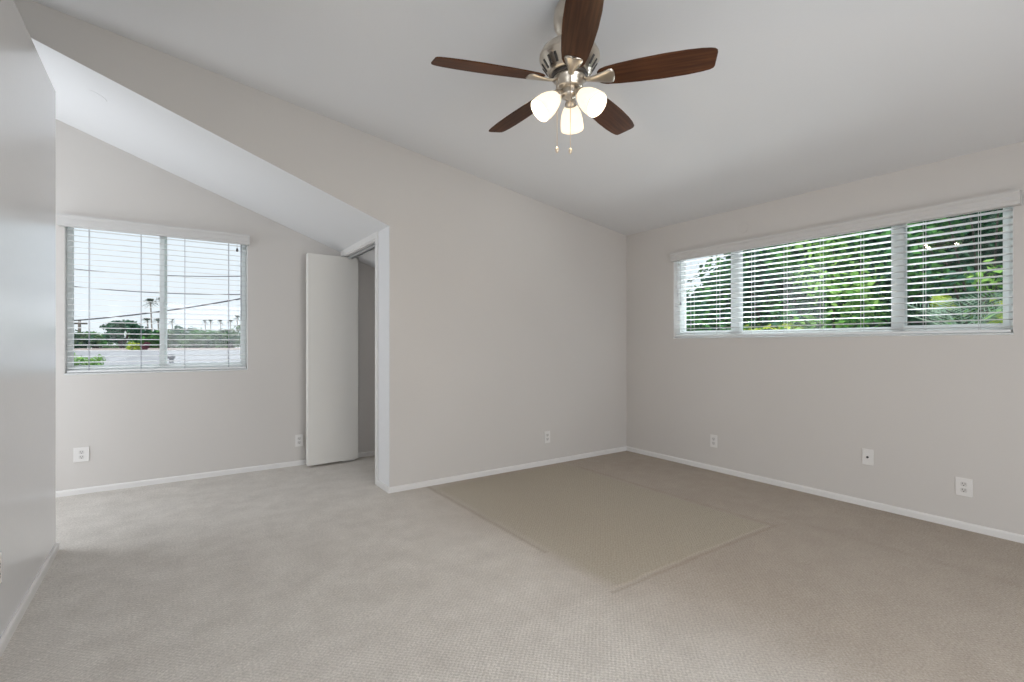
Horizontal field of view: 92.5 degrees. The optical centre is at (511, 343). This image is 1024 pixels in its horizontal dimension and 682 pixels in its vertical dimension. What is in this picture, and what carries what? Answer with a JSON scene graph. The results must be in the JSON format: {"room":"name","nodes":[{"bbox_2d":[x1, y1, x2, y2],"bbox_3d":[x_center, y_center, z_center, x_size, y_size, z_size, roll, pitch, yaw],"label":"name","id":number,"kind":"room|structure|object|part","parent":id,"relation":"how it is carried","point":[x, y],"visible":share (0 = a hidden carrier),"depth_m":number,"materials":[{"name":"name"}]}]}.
{"room":"empty bedroom","nodes":[
{"label":"empty bedroom","id":0,"kind":"room"},
{"bbox_2d":[0,0,55,637],"bbox_3d":[-2.397,-0.133,1.433,1.200,2.665,2.590,0,0,-35],"label":"wall","id":1,"kind":"structure","parent":0,"point":[27,92],"depth_m":2.23,"materials":[{"name":"white paint"}]},
{"bbox_2d":[0,552,1,582],"bbox_3d":[-1.973,0.870,1.883,0.009,0.117,0.072,0,0,-35],"label":"wall outlet","id":2,"kind":"object","parent":1,"relation":"attached to","point":[0,552],"visible":1,"depth_m":1.91,"materials":[{"name":"plastic"}]},
{"bbox_2d":[0,542,58,657],"bbox_3d":[-1.903,1.177,1.785,0.013,0.047,2.603,0,0,-35],"label":"baseboard","id":3,"kind":"structure","parent":1,"relation":"attached to","point":[8,633],"depth_m":2.22,"materials":[{"name":"white wood"}]},
{"bbox_2d":[35,47,384,267],"bbox_3d":[-2.429,-1.445,3.977,4.450,1.771,1.475,0,0,-35],"label":"ceiling","id":4,"kind":"structure","parent":0,"point":[124,122],"depth_m":3.80,"materials":[{"name":"white paint"}]},
{"bbox_2d":[87,90,106,101],"bbox_3d":[-2.738,-1.636,3.233,0.104,0.039,0.110,0,0,-35],"label":"cover","id":5,"kind":"object","parent":4,"relation":"attached to","point":[92,93],"visible":1,"depth_m":3.23,"materials":[{"name":"white paint"}]},
{"bbox_2d":[56,119,374,490],"bbox_3d":[-2.782,-0.510,4.484,4.450,3.420,0.160,0,0,-35],"label":"wall","id":6,"kind":"structure","parent":0,"point":[133,426],"depth_m":4.33,"materials":[{"name":"beige paint"}]},
{"bbox_2d":[74,447,88,462],"bbox_3d":[-3.445,0.885,3.921,0.095,0.117,0.009,0,0,-35],"label":"wall outlet","id":7,"kind":"object","parent":6,"relation":"attached to","point":[81,454],"visible":1,"depth_m":3.92,"materials":[{"name":"plastic"}]},
{"bbox_2d":[64,227,247,374],"bbox_3d":[-3.049,-0.389,4.293,1.281,1.267,0.159,0,0,-35],"label":"window","id":8,"kind":"structure","parent":6,"relation":"in","point":[68,315],"depth_m":4.30,"materials":[{"name":"white plastic"}]},
{"bbox_3d":[-3.333,-0.392,4.172,0.652,1.193,0.026,0,0,-35],"label":"sash","id":9,"kind":"part","parent":8,"relation":"part of","materials":[{"name":"white plastic"}]},
{"bbox_2d":[57,213,249,372],"bbox_3d":[-3.014,-0.394,4.224,1.323,1.245,0.138,0,0,-35],"label":"window blind","id":10,"kind":"object","parent":8,"relation":"attached to","point":[65,220],"visible":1,"depth_m":4.20,"materials":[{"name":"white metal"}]},
{"bbox_3d":[-3.159,-0.381,4.174,0.003,1.192,0.057,0,0,-35],"label":"ladder cord","id":11,"kind":"part","parent":10,"relation":"part of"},
{"bbox_3d":[-3.029,0.220,4.264,1.257,0.018,0.052,0,0,-35],"label":"rail","id":12,"kind":"part","parent":10,"relation":"part of","materials":[{"name":"white plastic"}]},
{"bbox_3d":[-2.627,-0.381,4.543,0.003,1.192,0.057,0,0,-35],"label":"ladder cord","id":13,"kind":"part","parent":10,"relation":"part of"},
{"bbox_3d":[-3.032,0.239,4.269,1.281,0.012,0.099,0,0,-35],"label":"sill","id":14,"kind":"part","parent":8,"relation":"part of","materials":[{"name":"white plastic"}]},
{"bbox_3d":[-2.826,-0.392,4.493,0.658,1.193,0.026,0,0,-35],"label":"sash","id":15,"kind":"part","parent":8,"relation":"part of","materials":[{"name":"white plastic"}]},
{"bbox_2d":[56,460,305,497],"bbox_3d":[-3.085,1.177,4.168,3.192,0.047,0.013,0,0,-35],"label":"baseboard","id":16,"kind":"structure","parent":6,"relation":"attached to","point":[70,492],"depth_m":4.26,"materials":[{"name":"white wood"}]},
{"bbox_2d":[295,434,302,446],"bbox_3d":[-2.107,0.955,4.851,0.072,0.117,0.009,0,0,-35],"label":"wall outlet","id":17,"kind":"object","parent":6,"relation":"attached to","point":[298,438],"visible":1,"depth_m":4.85,"materials":[{"name":"plastic"}]},
{"bbox_2d":[358,451,374,457],"bbox_3d":[-1.434,1.177,5.316,0.608,0.047,0.013,0,0,-35],"label":"baseboard","id":18,"kind":"structure","parent":6,"relation":"attached to","point":[370,453],"depth_m":5.23,"materials":[{"name":"white wood"}]},
{"bbox_2d":[14,0,626,486],"bbox_3d":[-1.127,-0.436,3.917,5.820,3.273,0.110,0,0,-35],"label":"wall","id":19,"kind":"structure","parent":0,"point":[506,309],"depth_m":4.26,"materials":[{"name":"beige paint"}]},
{"bbox_2d":[377,446,626,493],"bbox_3d":[0.073,1.177,4.832,2.778,0.047,0.268,0,0,-35],"label":"baseboard","id":20,"kind":"structure","parent":19,"relation":"attached to","point":[380,484],"depth_m":4.49,"materials":[{"name":"white wood"}]},
{"bbox_2d":[544,431,549,442],"bbox_3d":[0.351,0.925,4.872,0.072,0.117,0.009,0,0,-35],"label":"wall outlet","id":21,"kind":"object","parent":19,"relation":"attached to","point":[546,433],"visible":1,"depth_m":4.87,"materials":[{"name":"plastic"}]},
{"bbox_2d":[378,229,384,483],"bbox_3d":[-1.369,0.122,4.593,0.110,2.156,1.275,0,0,-35],"label":"wall","id":22,"kind":"structure","parent":0,"point":[381,234],"depth_m":4.10,"materials":[{"name":"white paint"}]},
{"bbox_2d":[306,253,357,465],"bbox_3d":[-1.810,0.144,4.920,0.506,2.068,0.106,0,0,-40],"label":"door","id":23,"kind":"structure","parent":22,"relation":"in","point":[331,281],"depth_m":4.86,"materials":[{"name":"wood"}]},
{"bbox_3d":[-1.838,0.149,4.931,0.450,2.058,0.034,0,0,-42],"label":"panel","id":24,"kind":"part","parent":23,"relation":"part of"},
{"bbox_2d":[341,231,377,484],"bbox_3d":[-1.404,0.122,4.636,0.126,2.156,1.095,0,0,-35],"label":"trim","id":25,"kind":"structure","parent":22,"relation":"attached to","point":[372,239],"depth_m":4.18,"materials":[{"name":"white wood"}]},
{"bbox_2d":[349,244,374,258],"bbox_3d":[-1.402,-0.875,4.637,0.036,0.025,0.961,0,0,-35],"label":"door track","id":26,"kind":"structure","parent":22,"relation":"attached to","point":[371,247],"depth_m":4.64,"materials":[{"name":"metal"}]},
{"bbox_2d":[0,451,1023,681],"bbox_3d":[-0.067,1.300,2.261,6.370,0.200,6.990,0,0,-35],"label":"floor","id":27,"kind":"structure","parent":0,"point":[624,566],"depth_m":2.44,"materials":[{"name":"beige carpet"}]},
{"bbox_2d":[32,0,1023,235],"bbox_3d":[0.353,-1.759,1.655,6.370,1.130,5.515,0,0,-35],"label":"ceiling","id":28,"kind":"structure","parent":0,"point":[798,97],"depth_m":2.88,"materials":[{"name":"white paint"}]},
{"bbox_2d":[431,0,717,153],"bbox_3d":[0.271,-1.258,2.289,1.261,0.755,1.205,0,0,1],"label":"ceiling fan","id":29,"kind":"object","parent":28,"relation":"hanging from","point":[569,59],"visible":1,"depth_m":2.25,"materials":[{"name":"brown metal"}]},
{"bbox_3d":[-0.103,-1.248,2.225,0.519,0.006,0.145,-1,14,-17],"label":"blade","id":30,"kind":"part","parent":29,"relation":"part of","materials":[{"name":"brown wood"}]},
{"bbox_3d":[0.048,-1.248,2.663,0.145,0.006,0.519,-17,9,-34],"label":"blade","id":31,"kind":"part","parent":29,"relation":"part of","materials":[{"name":"brown wood"}]},
{"bbox_3d":[0.157,-1.120,2.307,0.143,0.143,0.119,0,0,-35],"label":"lamp shade","id":32,"kind":"part","parent":29,"relation":"part of","materials":[{"name":"white glass"}]},
{"bbox_2d":[554,89,562,100],"bbox_3d":[0.218,-1.179,2.325,0.064,0.064,0.058,0,0,-35],"label":"socket","id":33,"kind":"object","parent":29,"relation":"attached to","point":[558,93],"depth_m":2.29,"materials":[{"name":"silver metal"}]},
{"bbox_3d":[0.271,-1.077,2.270,0.004,0.337,0.003,0,0,-35],"label":"pull chain","id":34,"kind":"part","parent":29,"relation":"part of","materials":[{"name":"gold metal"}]},
{"bbox_2d":[565,100,576,107],"bbox_3d":[0.287,-1.179,2.401,0.061,0.064,0.060,0,0,-35],"label":"socket","id":35,"kind":"object","parent":29,"relation":"attached to","point":[573,103],"depth_m":2.38,"materials":[{"name":"silver metal"}]},
{"bbox_3d":[0.299,-1.120,2.458,0.114,0.143,0.145,0,0,12],"label":"lamp shade","id":36,"kind":"part","parent":29,"relation":"part of","materials":[{"name":"white glass"}]},
{"bbox_2d":[574,87,583,98],"bbox_3d":[0.319,-1.179,2.303,0.058,0.064,0.064,0,0,-35],"label":"socket","id":37,"kind":"object","parent":29,"relation":"attached to","point":[577,90],"depth_m":2.28,"materials":[{"name":"silver metal"}]},
{"bbox_3d":[0.268,-1.248,1.946,0.145,0.006,0.519,14,1,1],"label":"blade","id":38,"kind":"part","parent":29,"relation":"part of","materials":[{"name":"brown wood"}]},
{"bbox_3d":[0.368,-1.120,2.262,0.117,0.143,0.144,0,0,-35],"label":"lamp shade","id":39,"kind":"part","parent":29,"relation":"part of","materials":[{"name":"white glass"}]},
{"bbox_3d":[0.512,-1.248,2.655,0.145,0.006,0.519,-17,-11,35],"label":"blade","id":40,"kind":"part","parent":29,"relation":"part of","materials":[{"name":"brown wood"}]},
{"bbox_3d":[0.647,-1.248,2.212,0.519,0.006,0.145,1,-14,19],"label":"blade","id":41,"kind":"part","parent":29,"relation":"part of","materials":[{"name":"brown wood"}]},
{"bbox_2d":[627,141,1023,534],"bbox_3d":[2.870,-0.011,3.405,0.160,2.423,5.515,0,0,-35],"label":"wall","id":42,"kind":"structure","parent":0,"point":[932,411],"depth_m":3.72,"materials":[{"name":"beige paint"}]},
{"bbox_2d":[710,434,716,447],"bbox_3d":[1.910,0.919,4.639,0.009,0.117,0.072,0,0,-35],"label":"wall outlet","id":43,"kind":"object","parent":42,"relation":"attached to","point":[713,438],"visible":1,"depth_m":4.64,"materials":[{"name":"plastic"}]},
{"bbox_2d":[626,446,1023,543],"bbox_3d":[2.774,1.177,3.392,0.013,0.047,5.205,0,0,-35],"label":"baseboard","id":44,"kind":"structure","parent":42,"relation":"attached to","point":[993,532],"depth_m":3.68,"materials":[{"name":"white wood"}]},
{"bbox_2d":[673,207,1013,338],"bbox_3d":[2.419,-0.495,4.046,0.159,0.878,2.468,0,0,-35],"label":"window","id":45,"kind":"structure","parent":42,"relation":"in","point":[677,328],"depth_m":3.55,"materials":[{"name":"white plastic"}]},
{"bbox_3d":[1.942,-0.498,4.797,0.026,0.804,0.631,0,0,-35],"label":"sash","id":46,"kind":"part","parent":45,"relation":"part of","materials":[{"name":"white plastic"}]},
{"bbox_3d":[2.471,-0.498,4.080,0.026,0.804,1.320,0,0,-35],"label":"sash","id":47,"kind":"part","parent":45,"relation":"part of","materials":[{"name":"white plastic"}]},
{"bbox_3d":[2.394,-0.062,4.029,0.099,0.012,2.468,0,0,-35],"label":"sill","id":48,"kind":"part","parent":45,"relation":"part of","materials":[{"name":"white plastic"}]},
{"bbox_2d":[669,189,1021,336],"bbox_3d":[2.368,-0.500,3.986,0.139,0.856,2.499,0,0,-35],"label":"window blind","id":49,"kind":"object","parent":45,"relation":"attached to","point":[1013,198],"visible":0.96,"depth_m":3.66,"materials":[{"name":"white plastic"}]},
{"bbox_3d":[1.700,-0.662,4.938,0.003,0.484,0.003,0,0,-35],"label":"lift cord","id":50,"kind":"part","parent":49,"relation":"part of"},
{"bbox_3d":[1.957,-0.487,4.648,0.057,0.803,0.003,0,0,-35],"label":"ladder cord","id":51,"kind":"part","parent":49,"relation":"part of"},
{"bbox_3d":[2.151,-0.487,4.369,0.057,0.803,0.003,0,0,-35],"label":"ladder cord","id":52,"kind":"part","parent":49,"relation":"part of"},
{"bbox_3d":[2.390,-0.081,4.026,0.052,0.018,2.444,0,0,-35],"label":"rail","id":53,"kind":"part","parent":49,"relation":"part of","materials":[{"name":"white plastic"}]},
{"bbox_3d":[3.002,-0.487,3.146,0.057,0.803,0.003,0,0,-35],"label":"ladder cord","id":54,"kind":"part","parent":49,"relation":"part of","materials":[{"name":"white fabric"}]},
{"bbox_3d":[2.958,-0.498,3.334,0.026,0.804,0.622,0,0,-35],"label":"sash","id":55,"kind":"part","parent":45,"relation":"part of","materials":[{"name":"white plastic"}]},
{"bbox_2d":[862,448,873,465],"bbox_3d":[2.619,0.834,3.610,0.018,0.117,0.072,0,0,-35],"label":"cable wall plate","id":56,"kind":"object","parent":42,"relation":"attached to","point":[867,454],"visible":1,"depth_m":3.61,"materials":[{"name":"plastic"}]},
{"bbox_2d":[955,477,972,497],"bbox_3d":[2.927,0.927,3.175,0.009,0.117,0.085,0,0,-35],"label":"wall outlet","id":57,"kind":"object","parent":42,"relation":"attached to","point":[963,486],"visible":1,"depth_m":3.17,"materials":[{"name":"plastic"}]},
{"label":"outside","id":58,"kind":"structure","parent":0,"visible":0},
{"bbox_3d":[-77.046,4.150,110.855,300.000,0.300,390.000,0,0,-35],"label":"ground","id":59,"kind":"structure","parent":58,"visible":0},
{"bbox_2d":[74,321,87,331],"bbox_3d":[-35.306,1.020,40.000,1.000,5.959,0.247,0,0,-35],"label":"utility pole","id":60,"kind":"object","parent":59,"relation":"on","point":[79,323],"visible":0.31,"depth_m":39.92,"materials":[{"name":"brown wood"}]},
{"bbox_2d":[74,329,103,347],"bbox_3d":[-29.949,1.484,33.898,1.968,5.032,2.517,0,0,21],"label":"tree","id":61,"kind":"object","parent":59,"relation":"on","point":[77,343],"visible":0.44,"depth_m":34.12,"materials":[{"name":"green plant"}]},
{"bbox_2d":[74,353,105,372],"bbox_3d":[-6.963,2.065,7.981,0.448,3.870,0.534,0,0,41],"label":"bush","id":62,"kind":"object","parent":59,"relation":"on","point":[92,360],"visible":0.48,"depth_m":7.99,"materials":[{"name":"green plant"}]},
{"bbox_2d":[84,331,117,347],"bbox_3d":[-32.199,1.494,37.900,3.207,5.011,2.483,0,0,-35],"label":"tree","id":63,"kind":"object","parent":59,"relation":"on","point":[103,342],"visible":0.11,"depth_m":37.72,"materials":[{"name":"green plant"}]},
{"bbox_2d":[99,319,142,347],"bbox_3d":[-23.918,1.242,29.990,2.145,5.515,2.042,0,0,-35],"label":"tree","id":64,"kind":"object","parent":59,"relation":"on","point":[124,323],"visible":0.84,"depth_m":29.61,"materials":[{"name":"green plant"}]},
{"bbox_2d":[126,342,140,349],"bbox_3d":[-18.507,1.929,24.005,0.646,4.142,0.747,0,0,-35],"label":"bush","id":65,"kind":"object","parent":59,"relation":"on","point":[129,346],"visible":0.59,"depth_m":23.97,"materials":[{"name":"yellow plant"}]},
{"bbox_2d":[124,325,159,347],"bbox_3d":[-29.961,1.176,40.075,2.877,5.647,2.660,0,0,-35],"label":"tree","id":66,"kind":"object","parent":59,"relation":"on","point":[145,332],"visible":0.46,"depth_m":39.79,"materials":[{"name":"green plant"}]},
{"bbox_2d":[140,342,150,349],"bbox_3d":[-18.166,1.940,24.302,0.450,4.119,0.606,0,0,-35],"label":"bush","id":67,"kind":"object","parent":59,"relation":"on","point":[145,345],"visible":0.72,"depth_m":24.18,"materials":[{"name":"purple plant"}]},
{"bbox_2d":[143,318,152,327],"bbox_3d":[-49.058,0.203,66.029,1.519,7.602,1.540,0,0,-35],"label":"palm tree","id":68,"kind":"object","parent":59,"relation":"on","point":[145,319],"visible":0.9,"depth_m":65.89,"materials":[{"name":"green plant"}]},
{"bbox_2d":[142,298,157,331],"bbox_3d":[-45.734,-0.886,62.052,1.772,9.780,1.826,0,0,25],"label":"palm tree","id":69,"kind":"object","parent":59,"relation":"on","point":[147,299],"visible":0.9,"depth_m":62.02,"materials":[{"name":"green plant"}]},
{"bbox_2d":[74,348,239,349],"bbox_3d":[-21.652,2.125,29.401,22.000,3.750,9.000,0,0,-35],"label":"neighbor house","id":70,"kind":"structure","parent":59,"relation":"on","point":[74,348],"depth_m":29.50,"materials":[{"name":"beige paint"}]},
{"bbox_2d":[74,350,243,371],"bbox_3d":[-9.374,2.090,14.188,14.200,3.820,12.800,0,0,-35],"label":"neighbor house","id":71,"kind":"structure","parent":59,"relation":"on","point":[215,355],"depth_m":13.12,"materials":[{"name":"grey"}]},
{"bbox_2d":[89,341,234,347],"bbox_3d":[-34.075,1.782,47.041,19.804,4.436,3.124,0,0,-35],"label":"treeline","id":72,"kind":"object","parent":59,"relation":"on","point":[111,345],"visible":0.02,"depth_m":45.51,"materials":[{"name":"green plant"}]},
{"bbox_2d":[148,329,185,347],"bbox_3d":[-29.608,1.359,41.961,3.036,5.282,2.783,0,0,-35],"label":"tree","id":73,"kind":"object","parent":59,"relation":"on","point":[170,343],"visible":0.38,"depth_m":41.85,"materials":[{"name":"green plant"}]},
{"bbox_2d":[169,325,203,338],"bbox_3d":[-29.178,1.152,43.958,3.325,5.696,2.872,0,0,-35],"label":"tree","id":74,"kind":"object","parent":59,"relation":"on","point":[176,327],"visible":0.19,"depth_m":43.52,"materials":[{"name":"green plant"}]},
{"bbox_2d":[176,331,216,347],"bbox_3d":[-23.157,1.504,36.020,2.620,4.991,2.337,0,0,-35],"label":"tree","id":75,"kind":"object","parent":59,"relation":"on","point":[184,343],"visible":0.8,"depth_m":35.47,"materials":[{"name":"green plant"}]},
{"bbox_2d":[191,330,220,347],"bbox_3d":[-26.937,1.342,43.889,3.058,5.317,2.700,0,0,-35],"label":"tree","id":76,"kind":"object","parent":59,"relation":"on","point":[198,331],"visible":0.12,"depth_m":43.48,"materials":[{"name":"green plant"}]},
{"bbox_2d":[212,328,239,347],"bbox_3d":[-24.038,1.330,41.961,2.886,5.340,2.679,0,0,-9],"label":"tree","id":77,"kind":"object","parent":59,"relation":"on","point":[225,340],"visible":0.32,"depth_m":41.27,"materials":[{"name":"green plant"}]},
{"bbox_2d":[222,325,239,346],"bbox_3d":[-21.965,1.183,39.997,2.861,5.635,2.461,0,0,-35],"label":"tree","id":78,"kind":"object","parent":59,"relation":"on","point":[232,337],"visible":0.16,"depth_m":39.41,"materials":[{"name":"green plant"}]},
{"bbox_2d":[686,276,796,330],"bbox_3d":[4.172,1.309,10.167,2.996,5.389,3.318,0,0,5],"label":"tree","id":79,"kind":"object","parent":59,"relation":"on","point":[694,322],"visible":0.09,"depth_m":9.40,"materials":[{"name":"green plant"}]},
{"bbox_2d":[743,321,803,329],"bbox_3d":[3.977,1.815,7.352,1.010,4.371,0.676,0,0,29],"label":"shrub","id":80,"kind":"object","parent":59,"relation":"on","point":[785,327],"visible":0.16,"depth_m":7.39,"materials":[{"name":"green plant"}]},
{"bbox_2d":[693,235,863,329],"bbox_3d":[5.086,0.423,9.339,3.043,7.158,2.851,0,0,-9],"label":"tree","id":81,"kind":"object","parent":59,"relation":"on","point":[796,306],"visible":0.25,"depth_m":9.10,"materials":[{"name":"green plant"}]},
{"bbox_2d":[777,233,890,328],"bbox_3d":[4.704,0.899,7.213,1.542,6.202,1.509,0,0,-35],"label":"tree","id":82,"kind":"object","parent":59,"relation":"on","point":[849,291],"visible":0.28,"depth_m":6.95,"materials":[{"name":"green plant"}]},
{"bbox_2d":[686,210,1002,329],"bbox_3d":[7.811,0.146,9.462,3.227,7.708,11.717,0,0,-35],"label":"hedge","id":83,"kind":"object","parent":59,"relation":"on","point":[999,251],"visible":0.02,"depth_m":9.33,"materials":[{"name":"green plant"}]},
{"bbox_2d":[791,214,991,328],"bbox_3d":[5.992,0.385,8.100,2.601,7.230,2.799,0,0,-35],"label":"tree","id":84,"kind":"object","parent":59,"relation":"on","point":[946,223],"visible":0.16,"depth_m":7.65,"materials":[{"name":"green plant"}]},
{"bbox_2d":[843,208,1002,326],"bbox_3d":[6.388,0.261,6.574,2.968,7.480,3.267,0,0,-35],"label":"tree","id":85,"kind":"object","parent":59,"relation":"on","point":[984,224],"visible":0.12,"depth_m":6.85,"materials":[{"name":"green plant"}]},
{"bbox_2d":[928,293,956,324],"bbox_3d":[5.149,1.693,5.849,0.292,4.614,0.304,0,0,-9],"label":"shrub","id":86,"kind":"object","parent":59,"relation":"on","point":[941,297],"visible":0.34,"depth_m":5.84,"materials":[{"name":"green plant"}]},
{"bbox_2d":[907,292,1002,324],"bbox_3d":[4.744,1.724,5.080,1.321,4.560,1.281,0,0,26],"label":"cycad","id":87,"kind":"object","parent":59,"relation":"on","point":[944,311],"visible":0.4,"depth_m":4.95,"materials":[{"name":"green plant"}]},
{"bbox_2d":[948,259,1002,323],"bbox_3d":[5.716,1.509,5.822,0.756,4.982,0.943,0,0,-4],"label":"tree","id":88,"kind":"object","parent":59,"relation":"on","point":[991,280],"visible":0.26,"depth_m":5.77,"materials":[{"name":"green plant"}]},
{"bbox_2d":[986,299,1002,323],"bbox_3d":[5.319,1.698,5.077,0.858,4.605,0.760,0,0,10],"label":"shrub","id":89,"kind":"object","parent":59,"relation":"on","point":[1000,314],"visible":0.03,"depth_m":5.12,"materials":[{"name":"green plant"}]},
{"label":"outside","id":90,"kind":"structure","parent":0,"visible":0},
{"bbox_2d":[76,269,239,276],"bbox_3d":[-10.029,-2.150,14.000,8.659,0.462,0.022,0,0,0],"label":"overhead wire","id":91,"kind":"object","parent":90,"point":[76,269],"visible":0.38,"depth_m":13.99,"materials":[{"name":"black metal"}]},
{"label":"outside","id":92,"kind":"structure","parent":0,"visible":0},
{"bbox_2d":[74,286,239,294],"bbox_3d":[-10.029,-1.646,14.000,8.659,0.479,0.024,0,0,0],"label":"overhead wire","id":93,"kind":"object","parent":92,"point":[74,286],"visible":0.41,"depth_m":13.99,"materials":[{"name":"black metal"}]},
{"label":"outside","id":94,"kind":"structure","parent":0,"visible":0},
{"bbox_2d":[74,298,239,320],"bbox_3d":[-10.027,-1.153,14.000,8.662,1.191,0.040,0,0,0],"label":"overhead wire","id":95,"kind":"object","parent":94,"point":[238,298],"visible":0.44,"depth_m":13.99,"materials":[{"name":"black metal"}]}
]}

